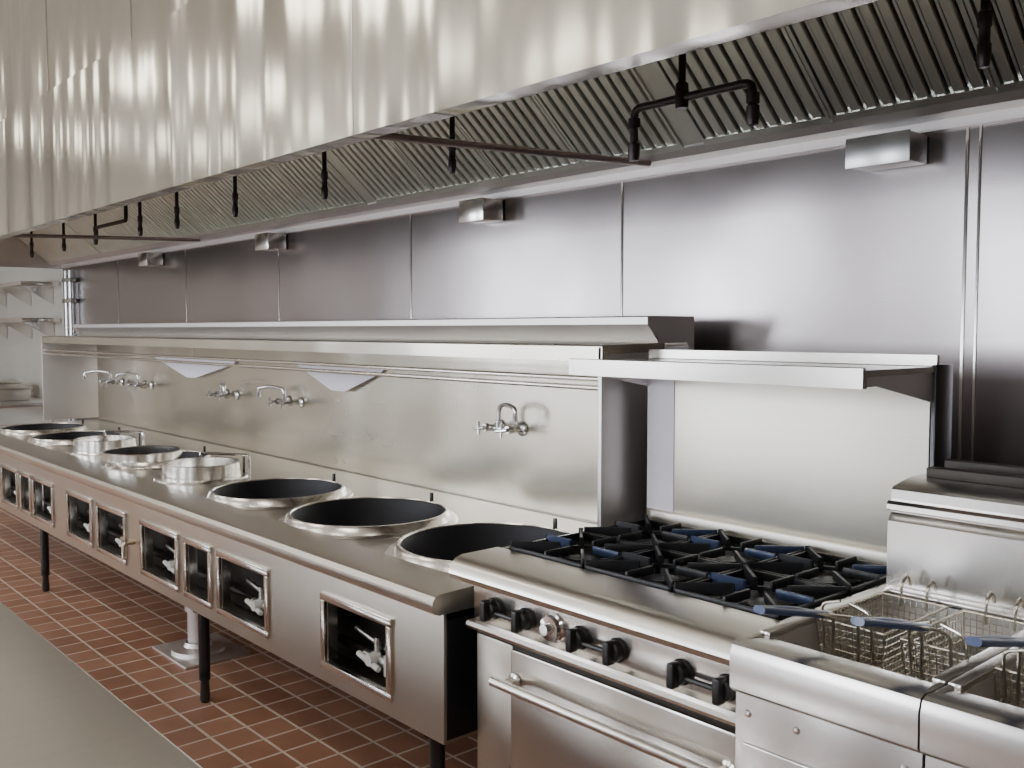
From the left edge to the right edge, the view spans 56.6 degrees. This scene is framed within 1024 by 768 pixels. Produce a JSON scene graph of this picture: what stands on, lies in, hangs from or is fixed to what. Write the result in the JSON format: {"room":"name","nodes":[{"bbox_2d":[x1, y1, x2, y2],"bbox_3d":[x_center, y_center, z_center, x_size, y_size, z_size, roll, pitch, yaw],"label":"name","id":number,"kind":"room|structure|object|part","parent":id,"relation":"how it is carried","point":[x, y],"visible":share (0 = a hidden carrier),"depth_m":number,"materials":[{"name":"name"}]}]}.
{"room":"commercial kitchen","nodes":[
{"label":"commercial kitchen","id":0,"kind":"room"},
{"bbox_2d":[0,267,66,424],"bbox_3d":[-1.068,-0.605,5.707,0.100,3.800,16.200,-3,4,-41],"label":"wall","id":1,"kind":"structure","parent":0,"point":[20,355],"depth_m":10.51,"materials":[{"name":"white paint"}]},
{"bbox_2d":[0,281,59,306],"bbox_3d":[-5.506,-0.959,10.347,0.360,0.220,2.550,-3,4,-41],"label":"wall shelf","id":2,"kind":"object","parent":1,"relation":"attached to","point":[21,290],"visible":1,"depth_m":9.67,"materials":[{"name":"metal"}]},
{"bbox_2d":[0,318,60,338],"bbox_3d":[-5.506,-0.599,10.367,0.360,0.220,2.550,-3,4,-41],"label":"wall shelf","id":3,"kind":"object","parent":1,"relation":"attached to","point":[45,326],"visible":0.98,"depth_m":9.69,"materials":[{"name":"metal"}]},
{"bbox_2d":[63,119,1023,465],"bbox_3d":[-0.385,0.143,4.883,0.023,2.200,12.200,-3,4,-41],"label":"cladding","id":4,"kind":"object","parent":1,"relation":"attached to","point":[803,252],"depth_m":3.48,"materials":[{"name":"metal"}]},
{"bbox_2d":[61,270,76,420],"bbox_3d":[-4.258,0.004,9.180,0.052,2.190,0.270,-3,4,-41],"label":"conduit riser","id":5,"kind":"object","parent":4,"relation":"attached to","point":[69,300],"visible":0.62,"depth_m":9.09,"materials":[{"name":"silver metal"}]},
{"bbox_2d":[0,507,476,767],"bbox_3d":[-3.670,1.473,3.518,7.250,0.100,16.200,-3,4,-41],"label":"floor","id":6,"kind":"structure","parent":0,"point":[263,710],"depth_m":4.36,"materials":[{"name":"tile"}]},
{"bbox_2d":[0,397,53,421],"bbox_3d":[-5.670,0.583,10.355,0.670,0.900,2.650,-3,4,-41],"label":"prep table","id":7,"kind":"object","parent":6,"relation":"on","point":[34,401],"visible":0.06,"depth_m":9.41,"materials":[{"name":"metal"}]},
{"bbox_2d":[0,381,31,400],"bbox_3d":[-5.709,0.043,10.391,0.330,0.174,2.010,-3,4,-41],"label":"containers","id":8,"kind":"object","parent":7,"relation":"on","point":[9,390],"visible":1,"depth_m":9.68,"materials":[{"name":"metal"}]},
{"bbox_2d":[0,602,201,767],"bbox_3d":[-2.245,1.026,2.917,0.922,0.860,4.750,-3,4,-41],"label":"prep table","id":9,"kind":"object","parent":6,"relation":"on","point":[54,714],"visible":1,"depth_m":1.86,"materials":[{"name":"metal"}]},
{"bbox_2d":[0,316,693,767],"bbox_3d":[-1.885,0.475,5.468,1.222,1.670,6.365,-3,4,-41],"label":"range","id":10,"kind":"object","parent":6,"relation":"on","point":[325,534],"visible":0.94,"depth_m":4.19,"materials":[{"name":"metal"}]},
{"bbox_2d":[83,370,123,385],"bbox_3d":[-3.317,-0.050,7.705,0.242,0.130,0.243,-3,4,-41],"label":"faucet","id":11,"kind":"object","parent":10,"relation":"attached to","point":[109,380],"visible":0.98,"depth_m":7.71,"materials":[{"name":"silver metal"}]},
{"bbox_2d":[120,537,134,557],"bbox_3d":[-1.844,0.783,4.563,0.062,0.098,0.060,-3,4,-41],"label":"tap","id":12,"kind":"object","parent":10,"relation":"on","point":[131,542],"depth_m":4.55,"materials":[{"name":"gold metal"}]},
{"bbox_2d":[115,372,152,389],"bbox_3d":[-2.897,-0.026,7.276,0.182,0.130,0.303,-3,4,-41],"label":"faucet","id":13,"kind":"object","parent":10,"relation":"attached to","point":[138,383],"visible":1,"depth_m":7.25,"materials":[{"name":"silver metal"}]},
{"bbox_2d":[206,381,238,399],"bbox_3d":[-1.836,0.041,6.101,0.158,0.130,0.400,-2,4,-33],"label":"faucet","id":14,"kind":"object","parent":10,"relation":"attached to","point":[223,392],"visible":1,"depth_m":6.13,"materials":[{"name":"silver metal"}]},
{"bbox_3d":[-2.256,0.506,5.151,0.200,0.086,6.350,-3,4,-41],"label":"rail","id":15,"kind":"part","parent":10,"relation":"part of","materials":[{"name":"metal"}]},
{"bbox_3d":[-1.897,0.703,5.481,1.080,0.385,6.350,-3,4,-41],"label":"panel","id":16,"kind":"part","parent":10,"relation":"part of","materials":[{"name":"metal"}]},
{"bbox_2d":[257,385,303,408],"bbox_3d":[-1.364,0.071,5.578,0.142,0.130,0.323,-3,4,-41],"label":"faucet","id":17,"kind":"object","parent":10,"relation":"attached to","point":[285,400],"visible":1,"depth_m":5.54,"materials":[{"name":"silver metal"}]},
{"bbox_3d":[-1.789,-0.135,5.522,0.017,0.047,6.300,-3,4,-41],"label":"water rail","id":18,"kind":"part","parent":10,"relation":"part of","materials":[{"name":"metal"}]},
{"bbox_2d":[97,345,597,522],"bbox_3d":[-1.471,0.088,5.817,0.010,0.715,6.300,-3,4,-41],"label":"backsplash","id":19,"kind":"structure","parent":10,"relation":"on","point":[417,432],"depth_m":4.80,"materials":[{"name":"metal"}]},
{"bbox_3d":[0.230,0.831,3.135,1.130,0.375,0.012,-3,4,-41],"label":"panel","id":20,"kind":"part","parent":10,"relation":"part of","materials":[{"name":"black metal"}]},
{"bbox_2d":[472,403,526,437],"bbox_3d":[-0.042,0.151,4.097,0.128,0.148,0.253,-3,4,-41],"label":"faucet","id":21,"kind":"object","parent":10,"relation":"attached to","point":[498,426],"visible":1,"depth_m":4.08,"materials":[{"name":"silver metal"}]},
{"bbox_2d":[449,349,952,767],"bbox_3d":[0.497,0.695,2.621,0.939,1.555,0.979,-3,4,-41],"label":"gas stove","id":22,"kind":"object","parent":6,"relation":"on","point":[771,476],"visible":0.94,"depth_m":2.56,"materials":[{"name":"metal"}]},
{"bbox_3d":[0.212,0.637,2.368,0.020,0.110,0.945,-3,4,-41],"label":"control panel","id":23,"kind":"part","parent":22,"relation":"part of","materials":[{"name":"metal"}]},
{"bbox_3d":[0.218,0.817,2.286,0.069,0.040,0.770,-3,4,-41],"label":"door handle","id":24,"kind":"part","parent":22,"relation":"part of","materials":[{"name":"metal"}]},
{"bbox_3d":[0.258,1.012,2.326,0.032,0.555,0.760,-3,4,-41],"label":"oven door","id":25,"kind":"part","parent":22,"relation":"part of","materials":[{"name":"metal"}]},
{"bbox_2d":[569,349,939,388],"bbox_3d":[0.645,-0.052,2.709,0.395,0.073,0.970,-3,4,-41],"label":"shelf","id":26,"kind":"object","parent":22,"relation":"attached to","point":[830,370],"depth_m":2.55,"materials":[{"name":"metal"}]},
{"bbox_2d":[730,459,1023,767],"bbox_3d":[0.874,0.861,2.043,0.952,1.290,0.381,-3,4,-41],"label":"fryer","id":27,"kind":"object","parent":6,"relation":"on","point":[845,683],"visible":0.87,"depth_m":1.99,"materials":[{"name":"metal"}]},
{"bbox_3d":[0.820,0.614,1.982,0.503,0.200,0.345,-3,4,-41],"label":"tank","id":28,"kind":"part","parent":27,"relation":"part of","materials":[{"name":"metal"}]},
{"bbox_3d":[1.040,0.300,2.159,0.028,0.025,0.381,-3,4,-41],"label":"flue hook rail","id":29,"kind":"part","parent":27,"relation":"part of","materials":[{"name":"metal"}]},
{"bbox_2d":[920,635,1023,767],"bbox_3d":[1.129,0.877,1.755,0.951,1.290,0.381,-3,4,-41],"label":"fryer","id":30,"kind":"object","parent":6,"relation":"on","point":[976,720],"visible":1,"depth_m":1.57,"materials":[{"name":"metal"}]},
{"bbox_3d":[1.076,0.630,1.694,0.503,0.200,0.345,-3,4,-41],"label":"tank","id":31,"kind":"part","parent":30,"relation":"part of","materials":[{"name":"metal"}]},
{"bbox_3d":[-3.670,-2.421,3.297,7.250,0.100,16.200,-3,4,-41],"label":"ceiling","id":32,"kind":"structure","parent":0,"visible":0},
{"bbox_2d":[0,0,1023,268],"bbox_3d":[-1.118,-1.601,4.536,1.412,1.678,11.600,-3,4,-41],"label":"exhaust hood","id":33,"kind":"object","parent":32,"relation":"hanging from","point":[107,106],"visible":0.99,"depth_m":3.31,"materials":[{"name":"metal"}]},
{"bbox_3d":[-1.630,-1.948,4.062,0.018,0.932,11.600,-3,4,-41],"label":"enclosure panel","id":34,"kind":"part","parent":33,"relation":"part of","materials":[{"name":"metal"}]},
{"bbox_2d":[30,0,992,257],"bbox_3d":[-1.185,-1.071,4.573,0.082,0.601,11.300,-3,4,-41],"label":"piping","id":35,"kind":"object","parent":33,"relation":"attached to","point":[682,96],"visible":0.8,"depth_m":2.72,"materials":[{"name":"black metal"}]}
]}

